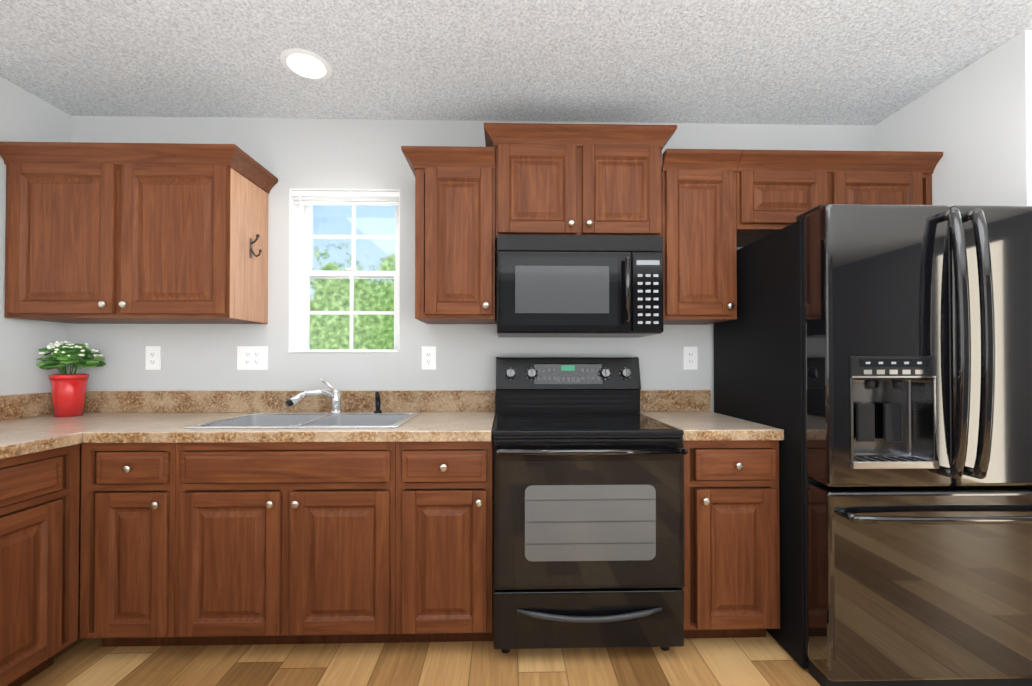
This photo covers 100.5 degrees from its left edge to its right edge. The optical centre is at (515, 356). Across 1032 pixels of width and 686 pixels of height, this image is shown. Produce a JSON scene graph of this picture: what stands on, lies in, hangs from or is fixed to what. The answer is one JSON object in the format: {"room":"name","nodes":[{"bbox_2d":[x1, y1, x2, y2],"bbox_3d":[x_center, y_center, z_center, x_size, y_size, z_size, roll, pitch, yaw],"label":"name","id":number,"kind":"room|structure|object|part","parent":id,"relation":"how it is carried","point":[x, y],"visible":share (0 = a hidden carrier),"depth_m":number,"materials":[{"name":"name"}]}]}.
{"room":"kitchen","nodes":[
{"label":"kitchen","id":0,"kind":"room"},
{"bbox_2d":[0,76,70,394],"bbox_3d":[-2.446,-0.071,-0.492,0.200,2.515,5.600,0,-1,-1],"label":"wall","id":1,"kind":"structure","parent":0,"point":[26,116],"depth_m":2.09,"materials":[{"name":"grey paint"}]},
{"bbox_2d":[21,583,820,685],"bbox_3d":[1.154,1.237,-0.430,7.400,0.100,5.990,0,-1,-1],"label":"floor","id":2,"kind":"structure","parent":0,"point":[768,660],"depth_m":1.68,"materials":[{"name":"brown wood"}]},
{"bbox_2d":[0,444,79,685],"bbox_3d":[-2.000,0.770,1.388,0.664,0.868,0.595,0,-1,-1],"label":"base cabinet","id":3,"kind":"object","parent":2,"relation":"on","point":[39,537],"visible":1,"depth_m":1.54,"materials":[{"name":"brown wood"}]},
{"bbox_2d":[80,443,191,646],"bbox_3d":[-1.545,0.776,1.985,0.366,0.868,0.664,0,-1,-1],"label":"base cabinet","id":4,"kind":"object","parent":2,"relation":"on","point":[127,561],"visible":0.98,"depth_m":1.69,"materials":[{"name":"brown wood"}]},
{"bbox_2d":[175,442,400,644],"bbox_3d":[-0.926,0.776,1.999,0.868,0.868,0.664,0,-1,-1],"label":"base cabinet","id":5,"kind":"object","parent":2,"relation":"on","point":[285,542],"visible":0.98,"depth_m":1.70,"materials":[{"name":"brown wood"}]},
{"bbox_2d":[0,390,783,458],"bbox_3d":[-0.631,0.249,0.744,3.478,0.162,3.198,0,-1,-1],"label":"countertop","id":6,"kind":"structure","parent":5,"relation":"on","point":[30,423],"depth_m":2.06,"materials":[{"name":"stone"}]},
{"bbox_2d":[36,341,105,416],"bbox_3d":[-2.248,0.111,2.170,0.251,0.376,0.272,0,-1,-1],"label":"potted plant","id":7,"kind":"object","parent":6,"relation":"on","point":[68,393],"visible":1,"depth_m":2.12,"materials":[{"name":"red ceramic"}]},
{"bbox_2d":[184,412,421,428],"bbox_3d":[-0.930,0.386,2.018,0.870,0.190,0.510,0,-1,-1],"label":"double-bowl sink","id":8,"kind":"object","parent":6,"relation":"in","point":[323,420],"visible":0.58,"depth_m":2.19,"materials":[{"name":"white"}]},
{"bbox_2d":[285,379,341,412],"bbox_3d":[-1.006,0.203,2.153,0.205,0.174,0.220,0,-1,-1],"label":"faucet","id":9,"kind":"object","parent":8,"relation":"on","point":[335,395],"visible":1,"depth_m":2.20,"materials":[{"name":"silver metal"}]},
{"bbox_2d":[374,391,381,412],"bbox_3d":[-0.720,0.236,2.237,0.039,0.111,0.043,0,-1,-1],"label":"sprayer","id":10,"kind":"object","parent":8,"relation":"on","point":[377,402],"visible":1,"depth_m":2.23,"materials":[{"name":"black"}]},
{"bbox_2d":[395,436,492,641],"bbox_3d":[-0.296,0.776,2.013,0.388,0.868,0.664,0,-1,-1],"label":"base cabinet","id":11,"kind":"object","parent":2,"relation":"on","point":[444,549],"visible":0.98,"depth_m":1.71,"materials":[{"name":"brown wood"}]},
{"bbox_2d":[492,357,687,652],"bbox_3d":[0.282,0.604,1.977,0.762,1.211,0.720,0,-1,-1],"label":"electric range","id":12,"kind":"object","parent":2,"relation":"on","point":[588,504],"visible":1,"depth_m":1.68,"materials":[{"name":"black metal"}]},
{"bbox_2d":[682,440,779,637],"bbox_3d":[0.871,0.776,2.038,0.406,0.868,0.664,0,-1,-1],"label":"base cabinet","id":13,"kind":"object","parent":2,"relation":"on","point":[731,588],"visible":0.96,"depth_m":1.74,"materials":[{"name":"brown wood"}]},
{"bbox_2d":[714,204,1031,685],"bbox_3d":[1.545,0.327,1.895,0.908,1.764,0.924,0,-1,-1],"label":"refrigerator","id":14,"kind":"object","parent":2,"relation":"on","point":[874,362],"visible":1,"depth_m":1.52,"materials":[{"name":"black metal"}]},
{"bbox_3d":[1.323,-0.039,1.578,0.451,1.006,0.125,0,-1,-1],"label":"door","id":15,"kind":"part","parent":14,"relation":"part of","materials":[{"name":"black metal"}]},
{"bbox_3d":[1.327,0.196,1.538,0.307,0.394,0.076,0,-1,-1],"label":"panel","id":16,"kind":"part","parent":14,"relation":"part of","materials":[{"name":"black"}]},
{"bbox_2d":[68,116,874,582],"bbox_3d":[1.090,-0.043,2.481,7.400,2.515,0.190,0,-1,-1],"label":"wall","id":17,"kind":"structure","parent":0,"point":[322,154],"depth_m":2.35,"materials":[{"name":"grey paint"}]},
{"bbox_2d":[0,141,277,323],"bbox_3d":[-1.831,-0.575,2.137,1.080,0.792,0.375,0,-1,-1],"label":"upper cabinet","id":18,"kind":"object","parent":17,"relation":"attached to","point":[129,233],"visible":1,"depth_m":1.99,"materials":[{"name":"brown wood"}]},
{"bbox_2d":[250,234,261,257],"bbox_3d":[-1.315,-0.559,2.173,0.058,0.122,0.020,0,-1,-1],"label":"hook","id":19,"kind":"object","parent":18,"relation":"attached to","point":[252,242],"visible":1,"depth_m":2.17,"materials":[{"name":"brown"}]},
{"bbox_2d":[145,346,160,369],"bbox_3d":[-1.957,0.008,2.315,0.079,0.128,0.008,0,-1,-1],"label":"outlet","id":20,"kind":"object","parent":17,"relation":"attached to","point":[152,357],"visible":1,"depth_m":2.31,"materials":[{"name":"white plastic"}]},
{"bbox_2d":[237,346,267,369],"bbox_3d":[-1.427,0.008,2.326,0.166,0.128,0.008,0,-1,-1],"label":"outlet","id":21,"kind":"object","parent":17,"relation":"attached to","point":[252,357],"visible":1,"depth_m":2.32,"materials":[{"name":"white plastic"}]},
{"bbox_2d":[288,189,399,352],"bbox_3d":[-0.938,-0.471,2.420,0.598,0.960,0.172,0,-1,-1],"label":"window unit","id":22,"kind":"structure","parent":17,"relation":"in","point":[303,202],"depth_m":2.44,"materials":[{"name":"white"}]},
{"bbox_2d":[421,346,435,369],"bbox_3d":[-0.477,0.008,2.347,0.079,0.128,0.008,0,-1,-1],"label":"outlet","id":23,"kind":"object","parent":17,"relation":"attached to","point":[428,357],"visible":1,"depth_m":2.35,"materials":[{"name":"white plastic"}]},
{"bbox_2d":[401,146,495,323],"bbox_3d":[-0.319,-0.575,2.170,0.431,0.792,0.375,0,-1,-1],"label":"upper cabinet","id":24,"kind":"object","parent":17,"relation":"attached to","point":[455,234],"visible":1,"depth_m":2.02,"materials":[{"name":"brown wood"}]},
{"bbox_2d":[484,123,676,248],"bbox_3d":[0.298,-0.823,2.186,0.905,0.519,0.375,0,-1,-1],"label":"upper cabinet","id":25,"kind":"object","parent":17,"relation":"attached to","point":[578,179],"visible":1,"depth_m":2.03,"materials":[{"name":"brown wood"}]},
{"bbox_2d":[497,235,662,337],"bbox_3d":[0.293,-0.333,2.144,0.772,0.453,0.448,0,-1,-1],"label":"microwave","id":26,"kind":"object","parent":25,"relation":"attached to","point":[579,286],"visible":1,"depth_m":1.97,"materials":[{"name":"black"}]},
{"bbox_2d":[683,347,697,369],"bbox_3d":[0.967,0.008,2.379,0.079,0.128,0.008,0,-1,-1],"label":"outlet","id":27,"kind":"object","parent":17,"relation":"attached to","point":[690,358],"visible":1,"depth_m":2.38,"materials":[{"name":"white plastic"}]},
{"bbox_2d":[662,149,741,324],"bbox_3d":[0.879,-0.574,2.196,0.359,0.792,0.375,0,-1,-1],"label":"upper cabinet","id":28,"kind":"object","parent":17,"relation":"attached to","point":[699,230],"visible":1,"depth_m":2.04,"materials":[{"name":"brown wood"}]},
{"bbox_2d":[736,150,942,246],"bbox_3d":[1.541,-0.792,2.212,0.962,0.357,0.375,0,-1,-1],"label":"upper cabinet","id":29,"kind":"object","parent":17,"relation":"attached to","point":[776,190],"visible":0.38,"depth_m":2.06,"materials":[{"name":"brown wood"}]},
{"bbox_2d":[0,0,1031,125],"bbox_3d":[1.154,-1.378,-0.406,7.400,0.100,5.990,0,-1,-1],"label":"ceiling","id":30,"kind":"structure","parent":0,"point":[834,62],"depth_m":1.87,"materials":[{"name":"white paint"}]},
{"bbox_2d":[280,48,331,80],"bbox_3d":[-0.938,-1.302,1.923,0.210,0.006,0.210,0,-1,-1],"label":"recessed light","id":31,"kind":"object","parent":30,"relation":"in","point":[306,64],"visible":1,"depth_m":1.91,"materials":[{"name":"white plastic"}]},
{"bbox_2d":[875,30,1031,206],"bbox_3d":[3.414,-0.047,2.087,2.770,2.515,0.700,0,-1,-1],"label":"wall","id":32,"kind":"structure","parent":0,"point":[972,122],"depth_m":1.88,"materials":[{"name":"white paint"}]},
{"label":"outside","id":33,"kind":"structure","parent":0,"visible":0},
{"bbox_2d":[310,205,395,348],"bbox_3d":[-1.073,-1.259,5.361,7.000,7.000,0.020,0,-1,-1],"label":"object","id":34,"kind":"structure","parent":33,"point":[339,252],"depth_m":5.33,"materials":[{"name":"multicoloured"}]}
]}

